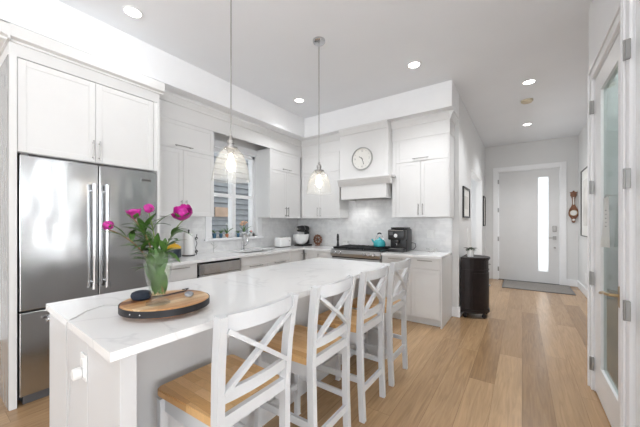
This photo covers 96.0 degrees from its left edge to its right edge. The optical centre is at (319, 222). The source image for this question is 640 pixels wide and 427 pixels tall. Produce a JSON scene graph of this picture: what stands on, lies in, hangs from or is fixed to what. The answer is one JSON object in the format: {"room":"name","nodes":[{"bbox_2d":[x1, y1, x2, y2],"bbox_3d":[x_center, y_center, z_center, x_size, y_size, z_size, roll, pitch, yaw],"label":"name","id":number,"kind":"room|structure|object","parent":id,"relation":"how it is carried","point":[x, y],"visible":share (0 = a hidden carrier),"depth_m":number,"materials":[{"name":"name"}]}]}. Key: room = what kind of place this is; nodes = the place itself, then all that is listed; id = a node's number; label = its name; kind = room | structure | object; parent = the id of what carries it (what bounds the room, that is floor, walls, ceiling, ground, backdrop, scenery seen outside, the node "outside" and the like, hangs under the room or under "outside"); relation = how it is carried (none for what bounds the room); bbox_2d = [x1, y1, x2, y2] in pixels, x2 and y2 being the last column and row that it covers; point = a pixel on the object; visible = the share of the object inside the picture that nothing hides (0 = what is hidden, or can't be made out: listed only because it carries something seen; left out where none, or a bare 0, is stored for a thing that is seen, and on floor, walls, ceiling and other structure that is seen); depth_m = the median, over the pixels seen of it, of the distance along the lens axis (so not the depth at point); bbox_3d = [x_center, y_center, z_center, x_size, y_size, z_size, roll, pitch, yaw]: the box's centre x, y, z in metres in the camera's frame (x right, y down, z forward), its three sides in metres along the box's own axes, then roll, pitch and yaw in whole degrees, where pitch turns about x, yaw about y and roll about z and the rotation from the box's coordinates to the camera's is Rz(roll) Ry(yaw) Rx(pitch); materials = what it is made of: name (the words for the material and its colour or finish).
{"room":"kitchen","nodes":[
{"label":"kitchen","id":0,"kind":"room"},
{"bbox_2d":[214,132,266,237],"bbox_3d":[-1.597,-0.245,4.174,0.150,3.130,4.140,0,0,35],"label":"wall","id":1,"kind":"structure","parent":0,"point":[217,136],"depth_m":4.63,"materials":[{"name":"paint"}]},
{"bbox_2d":[160,116,213,216],"bbox_3d":[-1.747,-0.641,3.510,0.366,1.118,0.840,0,0,35],"label":"upper cabinet","id":2,"kind":"object","parent":1,"relation":"attached to","point":[186,150],"visible":0.6,"depth_m":3.46,"materials":[{"name":"paint"}]},
{"bbox_2d":[160,216,297,254],"bbox_3d":[-1.291,0.163,4.473,0.008,0.505,2.982,0,0,35],"label":"tile backsplash","id":3,"kind":"structure","parent":1,"relation":"attached to","point":[272,228],"depth_m":4.24,"materials":[{"name":"tile"}]},
{"bbox_2d":[204,139,263,240],"bbox_3d":[-1.349,-0.472,4.489,0.195,1.455,1.100,0,0,35],"label":"window","id":4,"kind":"structure","parent":1,"relation":"in","point":[231,195],"depth_m":4.51,"materials":[{"name":"white paint"}]},
{"bbox_2d":[212,230,217,237],"bbox_3d":[-1.535,0.152,4.168,0.126,0.136,0.151,0,0,35],"label":"potted flower","id":5,"kind":"object","parent":4,"relation":"on","point":[214,233],"visible":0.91,"depth_m":4.14,"materials":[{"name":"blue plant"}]},
{"bbox_2d":[221,224,232,237],"bbox_3d":[-1.393,0.115,4.337,0.242,0.211,0.234,0,0,-39],"label":"potted flower","id":6,"kind":"object","parent":4,"relation":"on","point":[224,230],"visible":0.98,"depth_m":4.32,"materials":[{"name":"green plant"}]},
{"bbox_2d":[240,221,247,236],"bbox_3d":[-1.180,0.091,4.596,0.202,0.258,0.261,0,0,5],"label":"potted flower","id":7,"kind":"object","parent":4,"relation":"on","point":[244,222],"visible":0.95,"depth_m":4.59,"materials":[{"name":"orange plant"}]},
{"bbox_2d":[256,148,300,218],"bbox_3d":[-0.696,-0.641,5.008,0.366,1.118,0.780,0,0,35],"label":"upper cabinet","id":8,"kind":"object","parent":1,"relation":"attached to","point":[278,173],"visible":1,"depth_m":4.77,"materials":[{"name":"paint"}]},
{"bbox_2d":[0,278,610,426],"bbox_3d":[1.637,1.370,-1.149,14.000,0.100,18.000,0,0,35],"label":"floor","id":9,"kind":"structure","parent":0,"point":[524,364],"depth_m":2.46,"materials":[{"name":"brown wood"}]},
{"bbox_2d":[0,19,164,410],"bbox_3d":[-2.154,-0.080,2.616,0.726,2.799,1.106,0,0,35],"label":"cabinet","id":10,"kind":"object","parent":9,"relation":"on","point":[59,101],"visible":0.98,"depth_m":2.22,"materials":[{"name":"paint"}]},
{"bbox_2d":[17,153,155,404],"bbox_3d":[-2.118,0.406,2.615,0.728,1.828,0.945,0,0,35],"label":"refrigerator","id":11,"kind":"object","parent":9,"relation":"on","point":[62,255],"visible":0.69,"depth_m":2.25,"materials":[{"name":"grey metal"}]},
{"bbox_2d":[164,263,196,282],"bbox_3d":[-1.752,0.885,3.241,0.666,0.870,0.435,0,0,35],"label":"base cabinet","id":12,"kind":"object","parent":9,"relation":"on","point":[188,271],"visible":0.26,"depth_m":3.10,"materials":[{"name":"paint"}]},
{"bbox_2d":[50,278,387,426],"bbox_3d":[-0.334,0.874,2.120,0.858,0.892,2.308,0,0,35],"label":"kitchen island","id":13,"kind":"object","parent":9,"relation":"on","point":[123,392],"visible":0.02,"depth_m":1.28,"materials":[{"name":"paint"}]},
{"bbox_2d":[66,367,81,426],"bbox_3d":[-0.994,0.926,1.145,0.192,0.739,0.027,0,0,35],"label":"power adapter","id":14,"kind":"object","parent":13,"relation":"attached to","point":[76,373],"visible":1,"depth_m":1.10,"materials":[{"name":"white plastic"}]},
{"bbox_2d":[80,352,86,381],"bbox_3d":[-0.914,0.555,1.112,0.063,0.100,0.009,0,0,35],"label":"wall outlet","id":15,"kind":"object","parent":13,"relation":"attached to","point":[83,357],"visible":0.91,"depth_m":1.10,"materials":[{"name":"white plastic"}]},
{"bbox_2d":[46,257,389,361],"bbox_3d":[-0.328,0.413,2.107,0.888,0.030,2.367,0,0,35],"label":"island countertop","id":16,"kind":"structure","parent":13,"relation":"on","point":[113,336],"depth_m":1.42,"materials":[{"name":"stone"}]},
{"bbox_2d":[65,305,117,424],"bbox_3d":[-0.992,0.846,1.300,0.168,0.907,0.265,0,0,35],"label":"charging cable","id":17,"kind":"object","parent":16,"relation":"hanging from","point":[102,305],"visible":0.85,"depth_m":1.21,"materials":[{"name":"white plastic"}]},
{"bbox_2d":[118,290,209,318],"bbox_3d":[-0.701,0.372,1.317,0.366,0.052,0.366,0,0,35],"label":"serving board","id":18,"kind":"object","parent":16,"relation":"on","point":[179,304],"visible":0.93,"depth_m":1.22,"materials":[{"name":"brown wood"}]},
{"bbox_2d":[142,252,172,305],"bbox_3d":[-0.695,0.235,1.238,0.113,0.222,0.113,0,0,35],"label":"glass vase","id":19,"kind":"object","parent":18,"relation":"on","point":[144,263],"visible":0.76,"depth_m":1.23,"materials":[{"name":"glass"}]},
{"bbox_2d":[97,220,167,292],"bbox_3d":[-0.792,0.147,1.230,0.264,0.318,0.152,0,0,-3],"label":"peony","id":20,"kind":"object","parent":19,"relation":"in","point":[107,225],"visible":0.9,"depth_m":1.22,"materials":[{"name":"green plant"}]},
{"bbox_2d":[122,213,165,293],"bbox_3d":[-0.789,0.124,1.253,0.225,0.365,0.143,0,0,35],"label":"peony","id":21,"kind":"object","parent":19,"relation":"in","point":[156,253],"visible":0.33,"depth_m":1.23,"materials":[{"name":"green plant"}]},
{"bbox_2d":[125,208,166,293],"bbox_3d":[-0.763,0.120,1.252,0.161,0.372,0.164,0,0,-35],"label":"peony","id":22,"kind":"object","parent":19,"relation":"in","point":[132,213],"visible":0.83,"depth_m":1.23,"materials":[{"name":"green plant"}]},
{"bbox_2d":[129,204,169,292],"bbox_3d":[-0.740,0.111,1.263,0.171,0.391,0.182,0,0,35],"label":"peony","id":23,"kind":"object","parent":19,"relation":"in","point":[148,208],"visible":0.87,"depth_m":1.23,"materials":[{"name":"green plant"}]},
{"bbox_2d":[147,204,192,293],"bbox_3d":[-0.638,0.111,1.252,0.180,0.390,0.160,0,0,1],"label":"peony","id":24,"kind":"object","parent":19,"relation":"in","point":[182,212],"visible":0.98,"depth_m":1.22,"materials":[{"name":"green plant"}]},
{"bbox_2d":[130,288,188,300],"bbox_3d":[-0.753,0.326,1.371,0.084,0.040,0.256,0,0,41],"label":"smart speaker","id":25,"kind":"object","parent":18,"relation":"on","point":[139,295],"visible":0.95,"depth_m":1.28},
{"bbox_2d":[184,291,193,296],"bbox_3d":[-0.614,0.333,1.349,0.046,0.026,0.038,0,0,35],"label":"stone","id":26,"kind":"object","parent":18,"relation":"on","point":[188,293],"visible":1,"depth_m":1.34,"materials":[{"name":"white stone"}]},
{"bbox_2d":[197,258,240,277],"bbox_3d":[-1.437,0.887,3.667,0.596,0.865,0.610,0,0,35],"label":"dishwasher","id":27,"kind":"object","parent":9,"relation":"on","point":[204,269],"visible":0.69,"depth_m":3.46,"materials":[{"name":"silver metal"}]},
{"bbox_2d":[156,292,298,426],"bbox_3d":[-0.398,0.819,1.263,0.484,1.004,0.412,0,0,35],"label":"bar stool","id":28,"kind":"object","parent":9,"relation":"on","point":[219,393],"visible":1,"depth_m":1.15,"materials":[{"name":"paint"}]},
{"bbox_2d":[240,252,288,270],"bbox_3d":[-0.996,0.887,4.319,0.666,0.866,0.953,0,0,35],"label":"base cabinet","id":29,"kind":"object","parent":9,"relation":"on","point":[251,262],"visible":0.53,"depth_m":4.08,"materials":[{"name":"paint"}]},
{"bbox_2d":[289,250,302,261],"bbox_3d":[-0.618,0.885,4.857,0.666,0.870,0.357,0,0,35],"label":"base cabinet","id":30,"kind":"object","parent":9,"relation":"on","point":[294,256],"visible":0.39,"depth_m":4.67,"materials":[{"name":"paint"}]},
{"bbox_2d":[254,275,355,426],"bbox_3d":[-0.079,0.819,1.717,0.484,1.004,0.412,0,0,35],"label":"bar stool","id":31,"kind":"object","parent":9,"relation":"on","point":[311,347],"visible":0.84,"depth_m":1.62,"materials":[{"name":"paint"}]},
{"bbox_2d":[305,250,331,259],"bbox_3d":[0.137,0.885,4.901,0.555,0.870,0.656,0,0,35],"label":"base cabinet","id":32,"kind":"object","parent":9,"relation":"on","point":[309,254],"visible":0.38,"depth_m":4.68,"materials":[{"name":"paint"}]},
{"bbox_2d":[166,244,332,266],"bbox_3d":[-0.798,0.431,4.133,1.204,0.033,2.989,0,0,35],"label":"countertop","id":33,"kind":"structure","parent":32,"relation":"on","point":[231,254],"depth_m":3.92,"materials":[{"name":"stone"}]},
{"bbox_2d":[167,243,180,257],"bbox_3d":[-1.755,0.320,3.454,0.164,0.190,0.164,0,0,35],"label":"canister","id":34,"kind":"object","parent":33,"relation":"on","point":[176,251],"visible":0.52,"depth_m":3.41,"materials":[{"name":"blue metal"}]},
{"bbox_2d":[168,249,180,257],"bbox_3d":[-1.755,0.362,3.454,0.164,0.105,0.164,0,0,35],"label":"pot","id":35,"kind":"object","parent":34,"relation":"on","point":[177,251],"depth_m":3.41,"materials":[{"name":"blue ceramic"}]},
{"bbox_2d":[182,229,197,255],"bbox_3d":[-1.668,0.247,3.668,0.149,0.335,0.161,0,0,10],"label":"paper towel holder","id":36,"kind":"object","parent":33,"relation":"on","point":[188,239],"visible":0.98,"depth_m":3.61,"materials":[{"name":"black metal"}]},
{"bbox_2d":[241,233,248,249],"bbox_3d":[-1.157,0.284,4.429,0.105,0.262,0.132,0,0,-18],"label":"faucet","id":37,"kind":"object","parent":33,"relation":"on","point":[247,238],"visible":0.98,"depth_m":4.43,"materials":[{"name":"silver metal"}]},
{"bbox_2d":[275,237,290,247],"bbox_3d":[-0.634,0.329,4.964,0.180,0.172,0.270,0,0,35],"label":"toaster","id":38,"kind":"object","parent":33,"relation":"on","point":[280,242],"visible":1,"depth_m":4.88,"materials":[{"name":"white plastic"}]},
{"bbox_2d":[293,225,311,245],"bbox_3d":[-0.340,0.228,5.243,0.332,0.374,0.346,0,0,35],"label":"stand mixer","id":39,"kind":"object","parent":33,"relation":"on","point":[301,239],"visible":1,"depth_m":5.14,"materials":[{"name":"black plastic"}]},
{"bbox_2d":[293,234,308,243],"bbox_3d":[-0.340,0.291,5.210,0.291,0.183,0.291,0,0,29],"label":"bowl","id":40,"kind":"object","parent":39,"relation":"on","point":[298,238],"depth_m":5.11,"materials":[{"name":"white ceramic"}]},
{"bbox_2d":[313,234,321,245],"bbox_3d":[-0.043,0.310,5.319,0.202,0.209,0.060,0,0,35],"label":"ornament","id":41,"kind":"object","parent":33,"relation":"on","point":[317,235],"visible":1,"depth_m":5.31,"materials":[{"name":"brown wood"}]},
{"bbox_2d":[316,264,389,423],"bbox_3d":[0.231,0.819,2.159,0.484,1.004,0.412,0,0,35],"label":"bar stool","id":42,"kind":"object","parent":9,"relation":"on","point":[363,319],"visible":0.72,"depth_m":2.03,"materials":[{"name":"paint"}]},
{"bbox_2d":[330,244,390,262],"bbox_3d":[0.676,0.827,4.472,0.810,0.926,0.702,0,0,35],"label":"gas range","id":43,"kind":"object","parent":9,"relation":"on","point":[369,253],"visible":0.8,"depth_m":4.24,"materials":[{"name":"silver metal"}]},
{"bbox_2d":[332,257,380,262],"bbox_3d":[0.519,0.838,4.248,0.800,0.625,0.048,0,0,35],"label":"oven","id":44,"kind":"object","parent":43,"relation":"in","point":[345,258],"depth_m":4.18,"materials":[{"name":"silver metal"}]},
{"bbox_2d":[332,248,388,251],"bbox_3d":[0.691,0.405,4.493,0.810,0.020,0.650,0,0,35],"label":"cooktop","id":45,"kind":"object","parent":43,"relation":"in","point":[333,249],"depth_m":4.22,"materials":[{"name":"black metal"}]},
{"bbox_2d":[371,232,385,246],"bbox_3d":[0.912,0.254,4.418,0.188,0.220,0.189,0,0,-20],"label":"kettle","id":46,"kind":"object","parent":43,"relation":"on","point":[378,242],"visible":1,"depth_m":4.36,"materials":[{"name":"teal metal"}]},
{"bbox_2d":[350,258,410,386],"bbox_3d":[0.529,0.819,2.585,0.484,1.004,0.412,0,0,35],"label":"bar stool","id":47,"kind":"object","parent":9,"relation":"on","point":[393,303],"visible":0.76,"depth_m":2.44,"materials":[{"name":"paint"}]},
{"bbox_2d":[382,255,451,328],"bbox_3d":[1.359,0.885,4.044,0.790,0.870,0.657,0,0,35],"label":"base cabinet","id":48,"kind":"object","parent":9,"relation":"on","point":[423,289],"depth_m":3.73,"materials":[{"name":"paint"}]},
{"bbox_2d":[381,250,451,258],"bbox_3d":[1.359,0.431,4.043,0.795,0.033,0.641,0,0,35],"label":"countertop","id":49,"kind":"structure","parent":48,"relation":"on","point":[413,253],"depth_m":3.91,"materials":[{"name":"stone"}]},
{"bbox_2d":[388,227,415,252],"bbox_3d":[1.205,0.239,4.239,0.305,0.352,0.385,0,0,35],"label":"coffee machine","id":50,"kind":"object","parent":49,"relation":"on","point":[400,237],"visible":1,"depth_m":4.15,"materials":[{"name":"black plastic"}]},
{"bbox_2d":[388,249,405,252],"bbox_3d":[1.107,0.393,4.146,0.230,0.045,0.120,0,0,35],"label":"drip tray","id":51,"kind":"object","parent":50,"relation":"on","point":[389,250],"depth_m":4.09,"materials":[{"name":"black plastic"}]},
{"bbox_2d":[391,227,409,228],"bbox_3d":[1.189,0.074,4.241,0.195,0.022,0.290,0,0,35],"label":"tray","id":52,"kind":"object","parent":50,"relation":"on","point":[391,227],"depth_m":4.13,"materials":[{"name":"black plastic"}]},
{"bbox_2d":[460,254,490,318],"bbox_3d":[2.252,0.900,4.137,0.346,0.840,0.510,0,0,35],"label":"storage cabinet","id":53,"kind":"object","parent":9,"relation":"on","point":[475,284],"visible":1,"depth_m":3.98,"materials":[{"name":"brown"}]},
{"bbox_2d":[464,247,475,256],"bbox_3d":[2.139,0.413,4.091,0.187,0.135,0.210,0,0,8],"label":"potted plant","id":54,"kind":"object","parent":53,"relation":"on","point":[470,251],"visible":0.99,"depth_m":4.06,"materials":[{"name":"white ceramic"}]},
{"bbox_2d":[502,280,575,294],"bbox_3d":[4.463,1.314,5.957,1.145,0.012,0.930,0,0,35],"label":"door mat","id":55,"kind":"object","parent":9,"relation":"on","point":[542,287],"visible":1,"depth_m":5.85,"materials":[{"name":"grey fabric"}]},
{"bbox_2d":[58,0,591,147],"bbox_3d":[1.637,-1.860,-1.149,14.000,0.100,18.000,0,0,35],"label":"ceiling","id":56,"kind":"structure","parent":0,"point":[487,48],"depth_m":2.99,"materials":[{"name":"paint"}]},
{"bbox_2d":[122,5,142,18],"bbox_3d":[-1.603,-1.806,2.468,0.150,0.008,0.150,0,0,35],"label":"recessed light","id":57,"kind":"object","parent":56,"relation":"in","point":[131,11],"visible":1,"depth_m":2.46,"materials":[{"name":"white paint"}]},
{"bbox_2d":[0,0,458,140],"bbox_3d":[-0.427,-1.645,3.182,2.906,0.330,4.120,0,0,35],"label":"soffit","id":58,"kind":"object","parent":56,"relation":"attached to","point":[58,21],"depth_m":3.37,"materials":[{"name":"white paint"}]},
{"bbox_2d":[159,90,300,156],"bbox_3d":[-1.097,-1.337,4.141,0.048,0.285,2.680,0,0,35],"label":"trim","id":59,"kind":"structure","parent":58,"relation":"attached to","point":[173,106],"depth_m":3.84,"materials":[{"name":"paint"}]},
{"bbox_2d":[211,0,249,180],"bbox_3d":[-0.616,-1.050,1.992,0.260,1.520,0.260,0,0,35],"label":"pendant lamp","id":60,"kind":"object","parent":56,"relation":"hanging from","point":[230,148],"visible":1,"depth_m":1.99,"materials":[{"name":"clear glass"}]},
{"bbox_2d":[224,135,237,153],"bbox_3d":[-0.616,-0.542,1.992,0.096,0.125,0.096,0,0,35],"label":"socket","id":61,"kind":"object","parent":60,"relation":"attached to","point":[231,149],"depth_m":1.97,"materials":[{"name":"silver metal"}]},
{"bbox_2d":[294,98,303,102],"bbox_3d":[-0.307,-1.806,4.246,0.150,0.008,0.150,0,0,35],"label":"recessed light","id":62,"kind":"object","parent":56,"relation":"in","point":[298,100],"visible":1,"depth_m":4.25,"materials":[{"name":"white"}]},
{"bbox_2d":[306,36,331,193],"bbox_3d":[-0.010,-1.050,2.856,0.260,1.520,0.260,0,0,35],"label":"pendant lamp","id":63,"kind":"object","parent":56,"relation":"hanging from","point":[317,41],"visible":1,"depth_m":2.83,"materials":[{"name":"beige"}]},
{"bbox_2d":[314,162,323,174],"bbox_3d":[-0.010,-0.542,2.856,0.096,0.125,0.096,0,0,35],"label":"socket","id":64,"kind":"object","parent":63,"relation":"attached to","point":[318,171],"depth_m":2.83,"materials":[{"name":"silver metal"}]},
{"bbox_2d":[407,61,420,68],"bbox_3d":[1.074,-1.806,3.290,0.150,0.008,0.150,0,0,35],"label":"recessed light","id":65,"kind":"object","parent":56,"relation":"in","point":[414,64],"visible":1,"depth_m":3.28,"materials":[{"name":"white"}]},
{"bbox_2d":[521,98,532,103],"bbox_3d":[3.053,-1.791,4.247,0.150,0.038,0.150,0,0,35],"label":"smoke detector","id":66,"kind":"object","parent":56,"relation":"attached to","point":[528,100],"visible":1,"depth_m":4.21,"materials":[{"name":"beige plastic"}]},
{"bbox_2d":[522,79,535,84],"bbox_3d":[2.679,-1.806,3.691,0.150,0.008,0.150,0,0,35],"label":"recessed light","id":67,"kind":"object","parent":56,"relation":"in","point":[530,81],"visible":1,"depth_m":3.69,"materials":[{"name":"white"}]},
{"bbox_2d":[301,95,459,306],"bbox_3d":[0.791,-0.245,4.918,2.906,3.130,0.120,0,0,35],"label":"wall","id":68,"kind":"structure","parent":0,"point":[456,219],"depth_m":4.06,"materials":[{"name":"paint"}]},
{"bbox_2d":[302,151,348,218],"bbox_3d":[0.074,-0.641,5.128,0.810,1.118,0.356,0,0,35],"label":"upper cabinet","id":69,"kind":"object","parent":68,"relation":"attached to","point":[317,202],"visible":0.88,"depth_m":4.98,"materials":[{"name":"paint"}]},
{"bbox_2d":[301,133,339,156],"bbox_3d":[0.110,-1.337,5.097,0.902,0.284,0.367,0,0,35],"label":"trim","id":70,"kind":"structure","parent":69,"relation":"attached to","point":[329,143],"depth_m":4.98,"materials":[{"name":"paint"}]},
{"bbox_2d":[336,119,395,201],"bbox_3d":[0.774,-0.924,4.526,0.900,1.109,0.539,0,0,35],"label":"range hood","id":71,"kind":"object","parent":68,"relation":"attached to","point":[374,182],"visible":0.9,"depth_m":4.31,"materials":[{"name":"paint"}]},
{"bbox_2d":[352,147,372,169],"bbox_3d":[0.633,-0.975,4.359,0.344,0.344,0.029,0,0,35],"label":"wall clock","id":72,"kind":"object","parent":71,"relation":"attached to","point":[362,157],"visible":1,"depth_m":4.36,"materials":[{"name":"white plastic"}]},
{"bbox_2d":[336,174,395,187],"bbox_3d":[0.774,-0.630,4.526,0.900,0.120,0.539,0,0,35],"label":"mantel shelf","id":73,"kind":"object","parent":71,"relation":"attached to","point":[372,180],"depth_m":4.30,"materials":[{"name":"paint"}]},
{"bbox_2d":[298,199,451,251],"bbox_3d":[0.720,0.013,4.889,2.808,0.805,0.008,0,0,35],"label":"tile backsplash","id":74,"kind":"structure","parent":68,"relation":"attached to","point":[367,218],"depth_m":4.76,"materials":[{"name":"tile"}]},
{"bbox_2d":[392,133,453,216],"bbox_3d":[1.471,-0.640,4.149,0.787,1.120,0.356,0,0,35],"label":"upper cabinet","id":75,"kind":"object","parent":68,"relation":"attached to","point":[423,167],"visible":1,"depth_m":3.99,"materials":[{"name":"paint"}]},
{"bbox_2d":[391,110,457,141],"bbox_3d":[1.487,-1.337,4.131,0.837,0.285,0.368,0,0,35],"label":"trim","id":76,"kind":"structure","parent":75,"relation":"attached to","point":[442,122],"depth_m":3.98,"materials":[{"name":"paint"}]},
{"bbox_2d":[452,306,459,317],"bbox_3d":[1.907,1.250,4.051,0.114,0.140,0.016,0,0,35],"label":"baseboard","id":77,"kind":"structure","parent":68,"relation":"attached to","point":[455,310],"depth_m":4.04,"materials":[{"name":"white paint"}]},
{"bbox_2d":[460,97,484,304],"bbox_3d":[2.942,-0.245,5.559,0.120,3.130,3.400,0,0,35],"label":"wall","id":78,"kind":"structure","parent":0,"point":[472,148],"depth_m":4.94,"materials":[{"name":"paint"}]},
{"bbox_2d":[462,186,469,217],"bbox_3d":[2.295,-0.315,4.510,0.025,0.470,0.620,0,0,35],"label":"picture frame","id":79,"kind":"object","parent":78,"relation":"attached to","point":[465,191],"visible":1,"depth_m":4.44,"materials":[{"name":"black plastic"}]},
{"bbox_2d":[464,196,467,208],"bbox_3d":[2.293,-0.315,4.511,0.002,0.197,0.372,0,0,35],"label":"artwork","id":80,"kind":"object","parent":79,"relation":"attached to","point":[465,197],"depth_m":4.47},
{"bbox_2d":[483,196,485,225],"bbox_3d":[3.782,-0.270,6.630,0.025,0.680,0.400,0,0,35],"label":"picture frame","id":81,"kind":"object","parent":78,"relation":"attached to","point":[484,197],"visible":1,"depth_m":6.67,"materials":[{"name":"black plastic"}]},
{"bbox_2d":[471,136,577,279],"bbox_3d":[4.109,-0.245,6.902,3.400,3.130,0.140,0,0,35],"label":"wall","id":82,"kind":"structure","parent":0,"point":[563,149],"depth_m":6.36,"materials":[{"name":"paint"}]},
{"bbox_2d":[493,161,566,284],"bbox_3d":[4.662,0.013,6.468,1.325,2.615,0.195,0,0,35],"label":"door","id":83,"kind":"structure","parent":82,"relation":"in","point":[530,201],"depth_m":6.41,"materials":[{"name":"white paint"}]},
{"bbox_2d":[567,279,576,286],"bbox_3d":[5.257,1.250,6.001,0.185,0.140,0.016,0,0,35],"label":"baseboard","id":84,"kind":"structure","parent":82,"relation":"attached to","point":[570,282],"depth_m":6.00,"materials":[{"name":"white paint"}]},
{"bbox_2d":[568,191,577,222],"bbox_3d":[5.263,-0.335,5.979,0.162,0.670,0.044,0,0,35],"label":"barometer","id":85,"kind":"object","parent":82,"relation":"attached to","point":[573,211],"visible":1,"depth_m":5.97,"materials":[{"name":"brown wood"}]},
{"bbox_2d":[578,122,586,288],"bbox_3d":[4.064,-0.245,4.035,0.120,3.130,4.605,0,0,35],"label":"wall","id":86,"kind":"structure","parent":0,"point":[582,137],"depth_m":5.62,"materials":[{"name":"paint"}]},
{"bbox_2d":[577,280,586,296],"bbox_3d":[4.004,1.250,4.068,0.016,0.140,4.589,0,0,35],"label":"baseboard","id":87,"kind":"structure","parent":86,"relation":"attached to","point":[580,286],"depth_m":5.43,"materials":[{"name":"white paint"}]},
{"bbox_2d":[580,167,586,236],"bbox_3d":[4.787,-0.370,5.192,0.025,1.240,0.900,0,0,35],"label":"picture frame","id":88,"kind":"object","parent":86,"relation":"attached to","point":[583,174],"visible":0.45,"depth_m":5.37,"materials":[{"name":"black plastic"}]},
{"bbox_2d":[583,178,586,225],"bbox_3d":[4.789,-0.370,5.191,0.002,0.844,0.540,0,0,35],"label":"artwork","id":89,"kind":"object","parent":88,"relation":"attached to","point":[584,179],"depth_m":5.25},
{"bbox_2d":[589,0,635,426],"bbox_3d":[1.859,-0.245,1.313,0.604,3.130,2.385,0,0,35],"label":"wall","id":90,"kind":"structure","parent":0,"point":[601,12],"depth_m":2.06,"materials":[{"name":"white paint"}]},
{"bbox_2d":[587,0,621,426],"bbox_3d":[1.949,0.055,1.919,0.184,2.530,0.970,0,0,35],"label":"door","id":91,"kind":"structure","parent":90,"relation":"in","point":[601,90],"depth_m":2.13,"materials":[{"name":"white paint"}]},
{"bbox_2d":[600,194,612,247],"bbox_3d":[1.903,-0.011,1.905,0.042,0.356,0.305,0,0,35],"label":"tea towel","id":92,"kind":"object","parent":91,"relation":"hanging from","point":[605,239],"visible":1,"depth_m":1.89,"materials":[{"name":"white fabric"}]},
{"bbox_2d":[622,0,639,426],"bbox_3d":[1.356,0.055,1.119,0.086,2.530,0.980,0,0,35],"label":"door","id":93,"kind":"structure","parent":90,"relation":"in","point":[627,5],"depth_m":1.47,"materials":[{"name":"white paint"}]},
{"label":"outside","id":94,"kind":"structure","parent":0,"visible":0},
{"bbox_2d":[212,153,247,234],"bbox_3d":[-1.258,-0.865,7.113,0.170,4.370,7.800,0,0,35],"label":"house siding","id":95,"kind":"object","parent":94,"point":[220,219],"visible":0.05,"depth_m":6.02,"materials":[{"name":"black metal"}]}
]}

